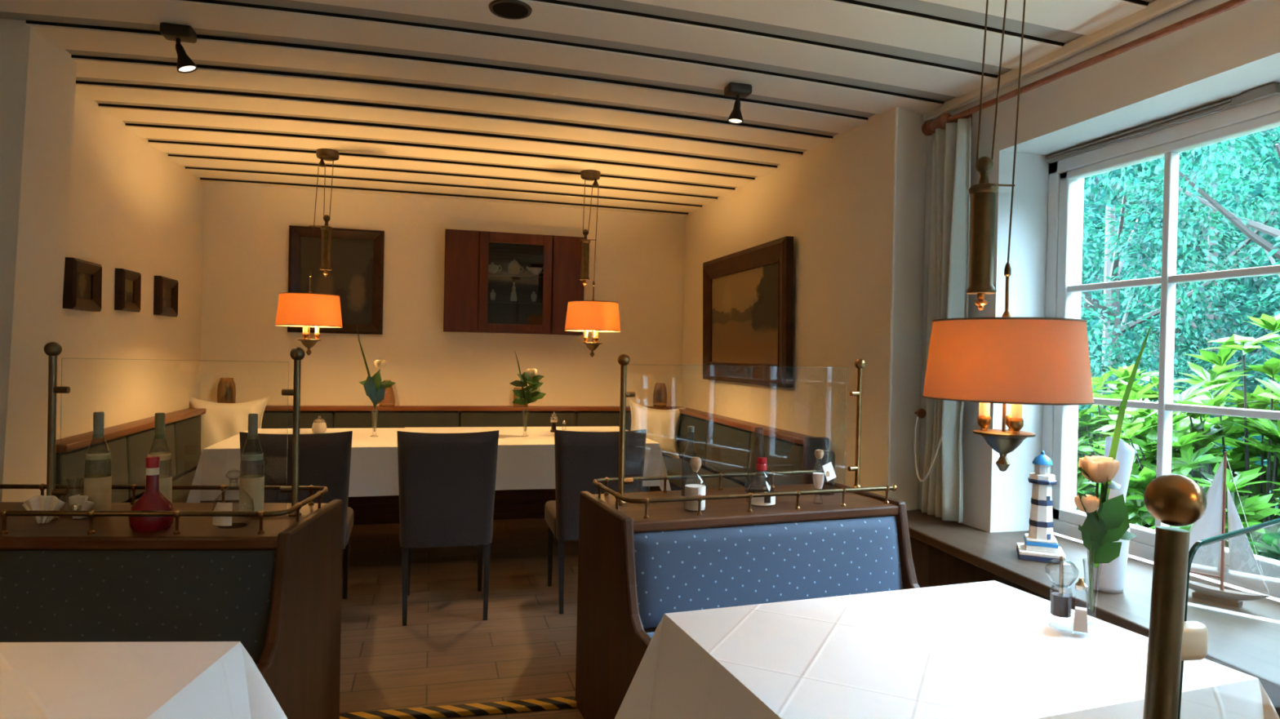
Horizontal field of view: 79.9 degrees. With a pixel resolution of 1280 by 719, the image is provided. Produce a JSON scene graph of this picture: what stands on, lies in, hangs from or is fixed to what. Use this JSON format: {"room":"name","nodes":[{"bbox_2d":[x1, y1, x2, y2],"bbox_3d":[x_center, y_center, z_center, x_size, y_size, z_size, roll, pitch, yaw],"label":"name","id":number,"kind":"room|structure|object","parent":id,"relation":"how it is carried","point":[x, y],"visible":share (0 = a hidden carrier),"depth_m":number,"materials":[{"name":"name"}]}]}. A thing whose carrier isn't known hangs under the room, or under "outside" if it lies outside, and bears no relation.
{"room":"restaurant dining room","nodes":[
{"label":"restaurant dining room","id":0,"kind":"room"},
{"bbox_2d":[0,18,76,502],"bbox_3d":[-3.291,-0.163,2.832,1.922,2.750,0.390,1,0,-15],"label":"wall pier","id":1,"kind":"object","parent":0,"point":[37,77],"visible":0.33,"depth_m":2.98,"materials":[{"name":"beige paint"}]},
{"bbox_2d":[56,90,203,439],"bbox_3d":[-2.994,-0.168,4.389,0.200,2.750,2.480,1,0,-15],"label":"wall","id":2,"kind":"structure","parent":0,"point":[131,206],"depth_m":4.24,"materials":[{"name":"beige paint"}]},
{"bbox_2d":[62,257,102,311],"bbox_3d":[-2.663,-0.354,3.660,0.049,0.235,0.305,1,0,-15],"label":"picture","id":3,"kind":"object","parent":2,"relation":"attached to","point":[82,279],"visible":0.98,"depth_m":3.63,"materials":[{"name":"brown wood"}]},
{"bbox_2d":[114,268,141,312],"bbox_3d":[-2.813,-0.377,4.204,0.044,0.222,0.255,1,0,-15],"label":"picture","id":4,"kind":"object","parent":2,"relation":"attached to","point":[127,291],"visible":1,"depth_m":4.18,"materials":[{"name":"brown wood"}]},
{"bbox_2d":[153,275,178,316],"bbox_3d":[-2.975,-0.393,4.805,0.044,0.238,0.320,1,0,-15],"label":"picture","id":5,"kind":"object","parent":2,"relation":"attached to","point":[166,289],"visible":1,"depth_m":4.78,"materials":[{"name":"brown wood"}]},
{"bbox_2d":[200,182,685,491],"bbox_3d":[-1.455,-0.150,6.194,4.115,2.750,0.200,1,0,-15],"label":"wall","id":6,"kind":"structure","parent":0,"point":[640,257],"depth_m":6.02,"materials":[{"name":"beige paint"}]},
{"bbox_2d":[287,225,384,334],"bbox_3d":[-2.313,-0.600,5.828,0.676,0.800,0.044,1,0,-15],"label":"painting","id":7,"kind":"object","parent":6,"relation":"attached to","point":[356,275],"visible":0.88,"depth_m":5.85,"materials":[{"name":"brown wood"}]},
{"bbox_2d":[443,228,583,335],"bbox_3d":[-1.000,-0.605,6.114,1.095,0.790,0.179,1,0,-15],"label":"upper cabinet","id":8,"kind":"object","parent":6,"relation":"attached to","point":[468,307],"visible":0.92,"depth_m":6.10,"materials":[{"name":"brown wood"}]},
{"bbox_2d":[489,289,495,300],"bbox_3d":[-1.170,-0.513,6.074,0.048,0.090,0.048,1,0,-15],"label":"vase","id":9,"kind":"object","parent":8,"relation":"on","point":[492,295],"visible":0.98,"depth_m":6.06,"materials":[{"name":"white ceramic"}]},
{"bbox_2d":[488,262,502,272],"bbox_3d":[-1.169,-0.731,6.071,0.106,0.095,0.104,1,0,29],"label":"teapot","id":10,"kind":"object","parent":8,"relation":"in","point":[492,268],"visible":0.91,"depth_m":6.04,"materials":[{"name":"white ceramic"}]},
{"bbox_2d":[510,281,517,301],"bbox_3d":[-1.010,-0.545,6.117,0.060,0.160,0.060,1,0,-15],"label":"figurine","id":11,"kind":"object","parent":8,"relation":"on","point":[513,295],"visible":0.95,"depth_m":6.10,"materials":[{"name":"white ceramic"}]},
{"bbox_2d":[487,300,542,304],"bbox_3d":[-1.009,-0.459,6.128,0.538,0.012,0.127,1,0,-15],"label":"shelf","id":12,"kind":"object","parent":8,"relation":"attached to","point":[489,302],"depth_m":6.12,"materials":[{"name":"brown wood"}]},
{"bbox_2d":[507,259,523,274],"bbox_3d":[-1.005,-0.741,6.116,0.106,0.122,0.104,1,0,29],"label":"pot","id":13,"kind":"object","parent":8,"relation":"on","point":[514,268],"visible":0.97,"depth_m":6.08,"materials":[{"name":"white"}]},
{"bbox_2d":[488,272,542,278],"bbox_3d":[-1.004,-0.674,6.126,0.538,0.012,0.127,1,0,-15],"label":"shelf","id":14,"kind":"object","parent":8,"relation":"attached to","point":[491,275],"depth_m":6.14,"materials":[{"name":"brown wood"}]},
{"bbox_2d":[530,291,537,302],"bbox_3d":[-0.856,-0.507,6.160,0.048,0.090,0.048,1,0,-15],"label":"vase","id":15,"kind":"object","parent":8,"relation":"on","point":[533,296],"visible":0.97,"depth_m":6.14,"materials":[{"name":"white ceramic"}]},
{"bbox_2d":[526,266,543,275],"bbox_3d":[-0.841,-0.714,6.161,0.113,0.074,0.110,1,0,29],"label":"gravy boat","id":16,"kind":"object","parent":8,"relation":"on","point":[535,271],"visible":0.85,"depth_m":6.13,"materials":[{"name":"white ceramic"}]},
{"bbox_2d":[339,518,583,718],"bbox_3d":[-0.870,1.320,1.781,6.100,0.100,9.060,1,0,-15],"label":"floor","id":17,"kind":"structure","parent":0,"point":[446,653],"depth_m":3.61,"materials":[{"name":"brown wood"}]},
{"bbox_2d":[55,407,239,502],"bbox_3d":[-2.713,0.783,4.435,0.399,0.858,2.300,1,0,-15],"label":"bench","id":18,"kind":"object","parent":17,"relation":"on","point":[129,444],"visible":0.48,"depth_m":4.11,"materials":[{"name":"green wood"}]},
{"bbox_2d":[0,483,342,718],"bbox_3d":[-1.588,0.829,2.037,1.256,0.847,0.982,1,0,-5],"label":"bench","id":19,"kind":"object","parent":17,"relation":"on","point":[270,584],"visible":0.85,"depth_m":2.05,"materials":[{"name":"brown wood"}]},
{"bbox_2d":[22,495,65,524],"bbox_3d":[-1.712,0.430,2.193,0.099,0.080,0.027,1,0,-27],"label":"folded napkin","id":20,"kind":"object","parent":19,"relation":"on","point":[39,503],"visible":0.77,"depth_m":2.19,"materials":[{"name":"white fabric"}]},
{"bbox_2d":[68,494,93,519],"bbox_3d":[-1.657,0.435,2.254,0.088,0.071,0.036,1,0,13],"label":"folded napkin","id":21,"kind":"object","parent":19,"relation":"on","point":[77,502],"visible":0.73,"depth_m":2.25,"materials":[{"name":"white fabric"}]},
{"bbox_2d":[83,412,111,511],"bbox_3d":[-1.645,0.315,2.320,0.069,0.310,0.069,1,0,-15],"label":"bottle","id":22,"kind":"object","parent":19,"relation":"on","point":[98,488],"visible":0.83,"depth_m":2.31,"materials":[{"name":"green glass"}]},
{"bbox_2d":[128,456,173,532],"bbox_3d":[-1.375,0.375,2.155,0.110,0.202,0.110,1,0,-15],"label":"bottle","id":23,"kind":"object","parent":19,"relation":"on","point":[152,500],"visible":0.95,"depth_m":2.13,"materials":[{"name":"red glass"}]},
{"bbox_2d":[145,413,172,503],"bbox_3d":[-1.467,0.318,2.332,0.069,0.310,0.069,1,0,-15],"label":"bottle","id":24,"kind":"object","parent":19,"relation":"on","point":[165,481],"visible":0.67,"depth_m":2.32,"materials":[{"name":"green glass"}]},
{"bbox_2d":[0,502,326,550],"bbox_3d":[-1.602,0.488,2.271,1.252,0.035,0.482,1,0,-5],"label":"shelf","id":25,"kind":"object","parent":19,"relation":"attached to","point":[284,532],"depth_m":2.12,"materials":[{"name":"brown wood"}]},
{"bbox_2d":[44,342,305,520],"bbox_3d":[-1.389,0.215,2.295,0.712,0.520,0.043,1,0,-11],"label":"post","id":26,"kind":"object","parent":19,"relation":"on","point":[52,349],"visible":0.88,"depth_m":2.23,"materials":[{"name":"gold metal"}]},
{"bbox_2d":[211,470,254,526],"bbox_3d":[-1.173,0.399,2.205,0.110,0.162,0.111,1,0,-15],"label":"decanter","id":27,"kind":"object","parent":19,"relation":"on","point":[216,521],"visible":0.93,"depth_m":2.16,"materials":[{"name":"clear glass"}]},
{"bbox_2d":[239,413,264,511],"bbox_3d":[-1.203,0.323,2.372,0.069,0.310,0.069,1,0,-15],"label":"bottle","id":28,"kind":"object","parent":19,"relation":"on","point":[254,485],"visible":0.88,"depth_m":2.35,"materials":[{"name":"green glass"}]},
{"bbox_2d":[239,431,353,599],"bbox_3d":[-1.634,0.783,3.693,0.472,0.916,0.516,1,0,-17],"label":"dining chair","id":29,"kind":"object","parent":17,"relation":"on","point":[325,459],"visible":0.5,"depth_m":3.47,"materials":[{"name":"black"}]},
{"bbox_2d":[215,486,648,502],"bbox_3d":[-1.249,0.867,4.915,2.500,0.745,1.080,1,0,-15],"label":"dining table","id":30,"kind":"object","parent":17,"relation":"on","point":[645,489],"visible":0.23,"depth_m":4.74,"materials":[{"name":"white fabric"}]},
{"bbox_2d":[186,427,404,502],"bbox_3d":[-2.013,0.639,4.706,1.079,0.324,1.230,1,0,-15],"label":"tablecloth","id":31,"kind":"object","parent":30,"relation":"on","point":[374,460],"visible":0.52,"depth_m":4.25,"materials":[{"name":"white fabric"}]},
{"bbox_2d":[311,415,326,433],"bbox_3d":[-2.070,0.418,4.936,0.090,0.110,0.090,1,0,-15],"label":"sugar bowl","id":32,"kind":"object","parent":31,"relation":"on","point":[319,425],"visible":1,"depth_m":4.91,"materials":[{"name":"white ceramic"}]},
{"bbox_2d":[356,325,395,436],"bbox_3d":[-1.646,0.132,4.770,0.230,0.700,0.094,1,0,-32],"label":"bud vase","id":33,"kind":"object","parent":31,"relation":"on","point":[374,388],"visible":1,"depth_m":4.76,"materials":[{"name":"clear glass"}]},
{"bbox_2d":[396,426,671,493],"bbox_3d":[-0.735,0.654,5.052,1.609,0.312,1.230,1,0,-15],"label":"tablecloth","id":34,"kind":"object","parent":30,"relation":"on","point":[523,463],"visible":0.44,"depth_m":4.54,"materials":[{"name":"white fabric"}]},
{"bbox_2d":[509,351,546,436],"bbox_3d":[-0.725,0.222,4.956,0.207,0.550,0.249,1,0,15],"label":"bud vase","id":35,"kind":"object","parent":34,"relation":"on","point":[531,393],"visible":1,"depth_m":4.95,"materials":[{"name":"clear glass"}]},
{"bbox_2d":[550,412,557,432],"bbox_3d":[-0.592,0.428,5.253,0.053,0.139,0.053,1,0,-15],"label":"pepper mill","id":36,"kind":"object","parent":34,"relation":"on","point":[553,420],"visible":0.95,"depth_m":5.24,"materials":[{"name":"clear glass"}]},
{"bbox_2d":[396,430,498,626],"bbox_3d":[-0.979,0.795,3.865,0.472,0.916,0.516,1,0,-15],"label":"dining chair","id":37,"kind":"object","parent":17,"relation":"on","point":[446,482],"visible":1,"depth_m":3.62,"materials":[{"name":"black"}]},
{"bbox_2d":[339,696,577,718],"bbox_3d":[-0.591,1.257,2.746,1.060,0.022,0.056,1,0,-12],"label":"tape","id":38,"kind":"object","parent":17,"relation":"on","point":[548,704],"visible":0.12,"depth_m":2.73,"materials":[{"name":"multicoloured plastic"}]},
{"bbox_2d":[261,405,683,524],"bbox_3d":[-1.396,0.800,5.910,3.713,0.858,0.399,1,0,-15],"label":"bench","id":39,"kind":"object","parent":17,"relation":"on","point":[508,504],"visible":0.25,"depth_m":5.93,"materials":[{"name":"brown wood"}]},
{"bbox_2d":[189,396,269,453],"bbox_3d":[-2.922,0.501,5.427,0.518,0.475,0.211,1,0,-24],"label":"cushion","id":40,"kind":"object","parent":39,"relation":"on","point":[220,422],"visible":0.52,"depth_m":5.37,"materials":[{"name":"beige fabric"}]},
{"bbox_2d":[378,386,395,406],"bbox_3d":[-1.949,0.260,5.894,0.122,0.200,0.122,1,0,-15],"label":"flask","id":41,"kind":"object","parent":39,"relation":"on","point":[392,387],"visible":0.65,"depth_m":5.90,"materials":[{"name":"glass"}]},
{"bbox_2d":[653,384,666,407],"bbox_3d":[0.170,0.299,6.468,0.122,0.200,0.122,1,0,-15],"label":"glass jar","id":42,"kind":"object","parent":39,"relation":"on","point":[660,406],"visible":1,"depth_m":6.47,"materials":[{"name":"glass"}]},
{"bbox_2d":[544,429,646,614],"bbox_3d":[-0.258,0.808,4.071,0.472,0.916,0.516,1,0,-14],"label":"dining chair","id":43,"kind":"object","parent":17,"relation":"on","point":[581,458],"visible":0.6,"depth_m":3.81,"materials":[{"name":"black"}]},
{"bbox_2d":[649,407,828,491],"bbox_3d":[0.502,0.838,5.239,0.399,0.870,2.430,1,0,-15],"label":"bench","id":44,"kind":"object","parent":17,"relation":"on","point":[722,444],"visible":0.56,"depth_m":5.06,"materials":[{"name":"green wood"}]},
{"bbox_2d":[629,400,685,458],"bbox_3d":[0.116,0.578,6.233,0.512,0.480,0.204,1,0,3],"label":"cushion","id":45,"kind":"object","parent":44,"relation":"on","point":[661,426],"visible":0.72,"depth_m":6.17,"materials":[{"name":"beige fabric"}]},
{"bbox_2d":[575,468,919,718],"bbox_3d":[0.441,0.868,2.547,1.072,0.847,0.982,1,0,-21],"label":"bench","id":46,"kind":"object","parent":17,"relation":"on","point":[645,559],"visible":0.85,"depth_m":2.53,"materials":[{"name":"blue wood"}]},
{"bbox_2d":[647,631,654,638],"bbox_3d":[0.533,0.881,2.303,0.996,0.088,0.420,1,0,-21],"label":"seat cushion","id":47,"kind":"object","parent":46,"relation":"on","point":[651,634],"depth_m":2.30,"materials":[{"name":"blue fabric"}]},
{"bbox_2d":[680,426,698,496],"bbox_3d":[0.186,0.375,2.826,0.062,0.258,0.062,1,0,-15],"label":"clear bottle","id":48,"kind":"object","parent":46,"relation":"on","point":[690,428],"visible":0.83,"depth_m":2.82,"materials":[{"name":"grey glass"}]},
{"bbox_2d":[684,457,706,511],"bbox_3d":[0.186,0.416,2.573,0.072,0.178,0.073,1,0,-15],"label":"bottle","id":49,"kind":"object","parent":46,"relation":"on","point":[691,490],"visible":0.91,"depth_m":2.55,"materials":[{"name":"clear glass"}]},
{"bbox_2d":[617,353,865,506],"bbox_3d":[0.407,0.248,2.843,1.072,0.520,0.043,1,0,-25],"label":"glass screen","id":50,"kind":"object","parent":46,"relation":"on","point":[624,360],"visible":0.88,"depth_m":2.63,"materials":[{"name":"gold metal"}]},
{"bbox_2d":[593,484,898,533],"bbox_3d":[0.364,0.525,2.767,1.068,0.035,0.482,1,0,-21],"label":"shelf","id":51,"kind":"object","parent":46,"relation":"attached to","point":[726,515],"depth_m":2.60,"materials":[{"name":"brown wood"}]},
{"bbox_2d":[744,427,771,493],"bbox_3d":[0.455,0.386,2.941,0.104,0.245,0.104,1,0,-15],"label":"bottle","id":52,"kind":"object","parent":46,"relation":"on","point":[748,491],"visible":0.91,"depth_m":2.94,"materials":[{"name":"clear glass"}]},
{"bbox_2d":[746,457,775,506],"bbox_3d":[0.425,0.426,2.679,0.104,0.168,0.106,1,0,-15],"label":"bottle","id":53,"kind":"object","parent":46,"relation":"on","point":[761,466],"visible":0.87,"depth_m":2.64,"materials":[{"name":"clear glass"}]},
{"bbox_2d":[633,515,902,628],"bbox_3d":[0.454,0.689,2.522,0.996,0.280,0.073,1,0,-21],"label":"cushion","id":54,"kind":"object","parent":46,"relation":"on","point":[680,571],"depth_m":2.49,"materials":[{"name":"blue fabric"}]},
{"bbox_2d":[812,448,836,503],"bbox_3d":[0.652,0.417,2.716,0.082,0.194,0.048,1,0,32],"label":"bottle","id":55,"kind":"object","parent":46,"relation":"on","point":[818,477],"visible":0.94,"depth_m":2.71,"materials":[{"name":"clear glass"}]},
{"bbox_2d":[815,449,835,495],"bbox_3d":[0.708,0.430,2.922,0.070,0.168,0.070,1,0,-15],"label":"bottle","id":56,"kind":"object","parent":46,"relation":"on","point":[828,451],"visible":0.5,"depth_m":2.91,"materials":[{"name":"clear glass"}]},
{"bbox_2d":[1142,474,1279,718],"bbox_3d":[0.773,0.717,0.945,0.726,1.186,0.082,1,0,-29],"label":"post","id":57,"kind":"object","parent":17,"relation":"on","point":[1171,500],"visible":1,"depth_m":0.79,"materials":[{"name":"gold metal"}]},
{"bbox_3d":[0.567,0.929,1.497,0.885,0.745,0.600,1,0,-19],"label":"dining table","id":58,"kind":"object","parent":17,"relation":"on","visible":0},
{"bbox_2d":[614,580,1279,718],"bbox_3d":[0.571,0.734,1.495,1.126,0.360,0.841,1,0,-19],"label":"tablecloth","id":59,"kind":"object","parent":58,"relation":"on","point":[985,650],"visible":0.96,"depth_m":1.43,"materials":[{"name":"white fabric"}]},
{"bbox_2d":[1050,555,1073,624],"bbox_3d":[0.880,0.483,1.596,0.058,0.148,0.058,1,1,-38],"label":"stand","id":60,"kind":"object","parent":59,"relation":"on","point":[1060,602],"visible":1,"depth_m":1.59,"materials":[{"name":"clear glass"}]},
{"bbox_2d":[1071,577,1088,633],"bbox_3d":[0.898,0.501,1.557,0.030,0.114,0.030,1,0,30],"label":"salt shaker","id":61,"kind":"object","parent":59,"relation":"on","point":[1080,621],"visible":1,"depth_m":1.55,"materials":[{"name":"white"}]},
{"bbox_2d":[1074,326,1151,623],"bbox_3d":[0.995,0.243,1.602,0.195,0.632,0.082,1,0,-1],"label":"flower arrangement","id":62,"kind":"object","parent":59,"relation":"on","point":[1100,529],"visible":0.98,"depth_m":1.59,"materials":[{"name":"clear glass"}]},
{"bbox_3d":[-1.261,0.894,1.065,1.050,0.745,0.660,1,0,-4],"label":"dining table","id":63,"kind":"object","parent":17,"relation":"on","visible":0},
{"bbox_2d":[0,641,287,718],"bbox_3d":[-1.258,0.712,1.063,1.337,0.384,0.947,1,0,-4],"label":"tablecloth","id":64,"kind":"object","parent":63,"relation":"on","point":[147,680],"visible":1,"depth_m":1.29,"materials":[{"name":"white fabric"}]},
{"bbox_2d":[0,0,1155,217],"bbox_3d":[-0.863,-1.272,1.646,6.350,0.356,9.260,1,0,-15],"label":"ceiling","id":65,"kind":"structure","parent":0,"point":[460,100],"depth_m":3.40,"materials":[{"name":"beige paint"}]},
{"bbox_2d":[160,22,197,73],"bbox_3d":[-1.752,-1.181,2.912,0.121,0.169,0.080,1,0,-15],"label":"ceiling spotlight","id":66,"kind":"object","parent":65,"relation":"attached to","point":[171,32],"visible":1,"depth_m":2.89,"materials":[{"name":"brown metal"}]},
{"bbox_2d":[275,148,342,355],"bbox_3d":[-2.024,-0.652,4.697,0.383,1.254,0.383,1,0,-15],"label":"pendant lamp","id":67,"kind":"object","parent":65,"relation":"hanging from","point":[299,309],"visible":1,"depth_m":4.61,"materials":[{"name":"orange fabric"}]},
{"bbox_2d":[302,325,319,339],"bbox_3d":[-2.014,-0.212,4.688,0.090,0.177,0.084,1,0,-15],"label":"bulb","id":68,"kind":"object","parent":67,"relation":"on","point":[305,335],"depth_m":4.70,"materials":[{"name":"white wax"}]},
{"bbox_2d":[488,0,532,19],"bbox_3d":[-0.463,-1.262,2.734,0.154,0.028,0.154,1,0,-15],"label":"ceiling speaker","id":69,"kind":"object","parent":65,"relation":"attached to","point":[506,9],"visible":0.99,"depth_m":2.73,"materials":[{"name":"black metal"}]},
{"bbox_2d":[492,2,528,17],"bbox_3d":[-0.463,-1.262,2.734,0.128,0.026,0.128,1,0,-15],"label":"grille","id":70,"kind":"object","parent":69,"relation":"attached to","point":[503,10],"depth_m":2.73,"materials":[{"name":"black metal"}]},
{"bbox_2d":[564,169,620,357],"bbox_3d":[-0.307,-0.631,5.096,0.375,1.233,0.375,1,0,-15],"label":"pendant lamp","id":71,"kind":"object","parent":65,"relation":"hanging from","point":[593,316],"visible":1,"depth_m":5.00,"materials":[{"name":"orange fabric"}]},
{"bbox_2d":[583,330,598,342],"bbox_3d":[-0.324,-0.199,5.079,0.092,0.174,0.079,1,0,-15],"label":"bulb","id":72,"kind":"object","parent":71,"relation":"on","point":[594,333],"depth_m":5.08,"materials":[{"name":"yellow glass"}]},
{"bbox_2d":[724,82,751,124],"bbox_3d":[0.437,-1.143,3.419,0.110,0.165,0.080,1,0,-15],"label":"ceiling spotlight","id":73,"kind":"object","parent":65,"relation":"attached to","point":[736,90],"visible":1,"depth_m":3.39,"materials":[{"name":"brown metal"}]},
{"bbox_2d":[922,0,1094,471],"bbox_3d":[0.913,-0.463,1.887,0.383,1.482,0.383,1,0,-15],"label":"pendant lamp","id":74,"kind":"object","parent":65,"relation":"hanging from","point":[1013,362],"visible":1,"depth_m":1.77,"materials":[{"name":"orange fabric"}]},
{"bbox_2d":[977,402,991,431],"bbox_3d":[0.859,0.089,1.905,0.032,0.177,0.032,1,0,-15],"label":"candle","id":75,"kind":"object","parent":74,"relation":"on","point":[984,420],"depth_m":1.90,"materials":[{"name":"white wax"}]},
{"bbox_2d":[1005,404,1013,431],"bbox_3d":[0.936,0.091,1.920,0.032,0.177,0.032,1,0,-15],"label":"candle","id":76,"kind":"object","parent":74,"relation":"on","point":[1008,406],"depth_m":1.92,"materials":[{"name":"white wax"}]},
{"bbox_2d":[1008,404,1023,433],"bbox_3d":[0.910,0.091,1.846,0.032,0.177,0.032,1,0,-15],"label":"candle","id":77,"kind":"object","parent":74,"relation":"on","point":[1015,421],"depth_m":1.84,"materials":[{"name":"white wax"}]},
{"bbox_2d":[681,106,927,511],"bbox_3d":[1.088,-0.090,5.170,0.660,2.750,3.107,1,0,-15],"label":"wall","id":78,"kind":"structure","parent":0,"point":[852,206],"depth_m":4.00,"materials":[{"name":"beige paint"}]},
{"bbox_2d":[702,235,793,387],"bbox_3d":[0.691,-0.288,5.208,0.076,0.896,1.440,1,0,-15],"label":"painting","id":79,"kind":"object","parent":78,"relation":"attached to","point":[748,294],"visible":1,"depth_m":5.05,"materials":[{"name":"brown wood"}]},
{"bbox_2d":[906,509,1279,702],"bbox_3d":[1.976,0.774,1.010,0.680,0.040,5.498,1,0,-15],"label":"window sill","id":80,"kind":"structure","parent":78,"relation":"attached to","point":[1246,638],"depth_m":2.37,"materials":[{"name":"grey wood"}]},
{"bbox_2d":[1016,450,1066,564],"bbox_3d":[1.482,0.533,2.822,0.150,0.394,0.150,1,0,23],"label":"lighthouse","id":81,"kind":"object","parent":80,"relation":"on","point":[1040,544],"visible":1,"depth_m":2.79,"materials":[{"name":"blue paint"}]},
{"bbox_2d":[1087,436,1137,593],"bbox_3d":[1.506,0.489,2.444,0.135,0.488,0.116,1,0,-15],"label":"vase","id":82,"kind":"object","parent":80,"relation":"on","point":[1113,574],"visible":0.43,"depth_m":2.40,"materials":[{"name":"white ceramic"}]},
{"bbox_2d":[1188,451,1270,608],"bbox_3d":[1.767,0.510,2.334,0.052,0.460,0.260,1,1,-35],"label":"model sailboat","id":83,"kind":"object","parent":80,"relation":"on","point":[1244,569],"visible":0.84,"depth_m":2.32,"materials":[{"name":"grey fabric"}]},
{"bbox_2d":[909,536,1279,718],"bbox_3d":[1.844,1.062,0.949,0.136,0.539,5.443,1,0,-14],"label":"trim","id":84,"kind":"structure","parent":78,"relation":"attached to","point":[933,566],"depth_m":3.20,"materials":[{"name":"brown wood"}]},
{"bbox_2d":[918,0,1279,602],"bbox_3d":[2.318,-0.034,0.943,0.475,2.750,5.810,1,0,-15],"label":"wall","id":85,"kind":"structure","parent":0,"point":[1224,55],"depth_m":3.05,"materials":[{"name":"white paint"}]},
{"bbox_2d":[921,0,1252,136],"bbox_3d":[1.805,-1.022,1.910,0.115,0.125,3.450,1,0,-15],"label":"curtain rod","id":86,"kind":"object","parent":85,"relation":"attached to","point":[928,127],"visible":0.9,"depth_m":2.67,"materials":[{"name":"red wood"}]},
{"bbox_2d":[921,117,971,523],"bbox_3d":[1.359,-0.169,3.405,0.089,1.745,0.250,1,0,-15],"label":"curtain","id":87,"kind":"object","parent":86,"relation":"hanging from","point":[942,494],"visible":0.82,"depth_m":3.36,"materials":[{"name":"white fabric"}]},
{"bbox_2d":[914,408,950,481],"bbox_3d":[1.302,0.390,3.470,0.080,0.323,0.269,1,0,-7],"label":"tie","id":88,"kind":"object","parent":87,"relation":"hanging from","point":[921,413],"visible":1,"depth_m":3.51,"materials":[{"name":"white fabric"}]},
{"bbox_2d":[1041,82,1279,599],"bbox_3d":[2.156,-0.054,1.829,0.124,1.600,3.025,1,0,-15],"label":"window","id":89,"kind":"structure","parent":85,"relation":"attached to","point":[1264,114],"depth_m":2.78,"materials":[{"name":"white paint"}]},
{"label":"outside","id":90,"kind":"structure","parent":0,"visible":0},
{"bbox_3d":[10.063,1.886,10.000,19.280,0.300,26.000,1,0,-15],"label":"ground","id":91,"kind":"structure","parent":90,"visible":0},
{"bbox_2d":[1077,439,1102,456],"bbox_3d":[3.380,1.004,6.222,1.638,1.262,1.649,1,0,-15],"label":"rhododendron","id":92,"kind":"object","parent":91,"relation":"on","point":[1083,439],"visible":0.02,"depth_m":6.32,"materials":[{"name":"green plant"}]},
{"bbox_2d":[1078,203,1127,411],"bbox_3d":[4.335,-0.873,11.291,4.200,5.708,4.847,1,0,1],"label":"tree","id":93,"kind":"object","parent":91,"relation":"on","point":[1089,261],"visible":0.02,"depth_m":9.80,"materials":[{"name":"green plant"}]},
{"bbox_2d":[1075,488,1155,529],"bbox_3d":[2.353,1.158,4.019,1.078,0.943,1.132,1,0,-15],"label":"rhododendron","id":94,"kind":"object","parent":91,"relation":"on","point":[1093,492],"visible":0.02,"depth_m":4.09,"materials":[{"name":"green plant"}]},
{"bbox_2d":[1076,364,1276,548],"bbox_3d":[3.065,0.830,4.830,1.569,1.608,1.492,1,0,-15],"label":"shrub","id":95,"kind":"object","parent":91,"relation":"on","point":[1087,424],"visible":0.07,"depth_m":4.79,"materials":[{"name":"green plant"}]},
{"bbox_2d":[1078,126,1279,547],"bbox_3d":[4.852,-0.639,5.782,3.232,5.118,3.156,1,0,32],"label":"tree","id":96,"kind":"object","parent":91,"relation":"on","point":[1239,222],"visible":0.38,"depth_m":6.17,"materials":[{"name":"green plant"}]},
{"bbox_2d":[1078,150,1279,449],"bbox_3d":[4.943,-0.626,7.645,3.455,4.894,3.766,1,1,-42],"label":"tree","id":97,"kind":"object","parent":91,"relation":"on","point":[1111,246],"visible":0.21,"depth_m":7.60,"materials":[{"name":"green plant"}]},
{"bbox_2d":[1078,128,1279,465],"bbox_3d":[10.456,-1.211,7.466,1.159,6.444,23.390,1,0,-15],"label":"tree","id":98,"kind":"object","parent":91,"relation":"on","point":[1258,189],"visible":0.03,"depth_m":12.47,"materials":[{"name":"green plant"}]},
{"bbox_2d":[1081,127,1279,471],"bbox_3d":[7.009,-0.876,9.542,3.941,5.518,3.548,1,0,12],"label":"tree","id":99,"kind":"object","parent":91,"relation":"on","point":[1097,178],"visible":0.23,"depth_m":9.69,"materials":[{"name":"green plant"}]},
{"bbox_2d":[1084,313,1279,560],"bbox_3d":[2.994,0.698,3.657,1.568,1.884,1.546,1,0,-15],"label":"shrub","id":100,"kind":"object","parent":91,"relation":"on","point":[1255,482],"visible":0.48,"depth_m":3.67,"materials":[{"name":"green plant"}]},
{"bbox_2d":[1235,217,1279,316],"bbox_3d":[8.542,-0.897,6.983,4.011,6.026,3.974,1,0,1],"label":"tree","id":101,"kind":"object","parent":91,"relation":"on","point":[1268,291],"visible":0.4,"depth_m":8.57,"materials":[{"name":"green plant"}]},
{"bbox_2d":[1248,524,1279,555],"bbox_3d":[2.737,1.126,2.876,1.127,1.039,1.119,1,1,-43],"label":"rhododendron","id":102,"kind":"object","parent":91,"relation":"on","point":[1272,544],"visible":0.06,"depth_m":3.03,"materials":[{"name":"green plant"}]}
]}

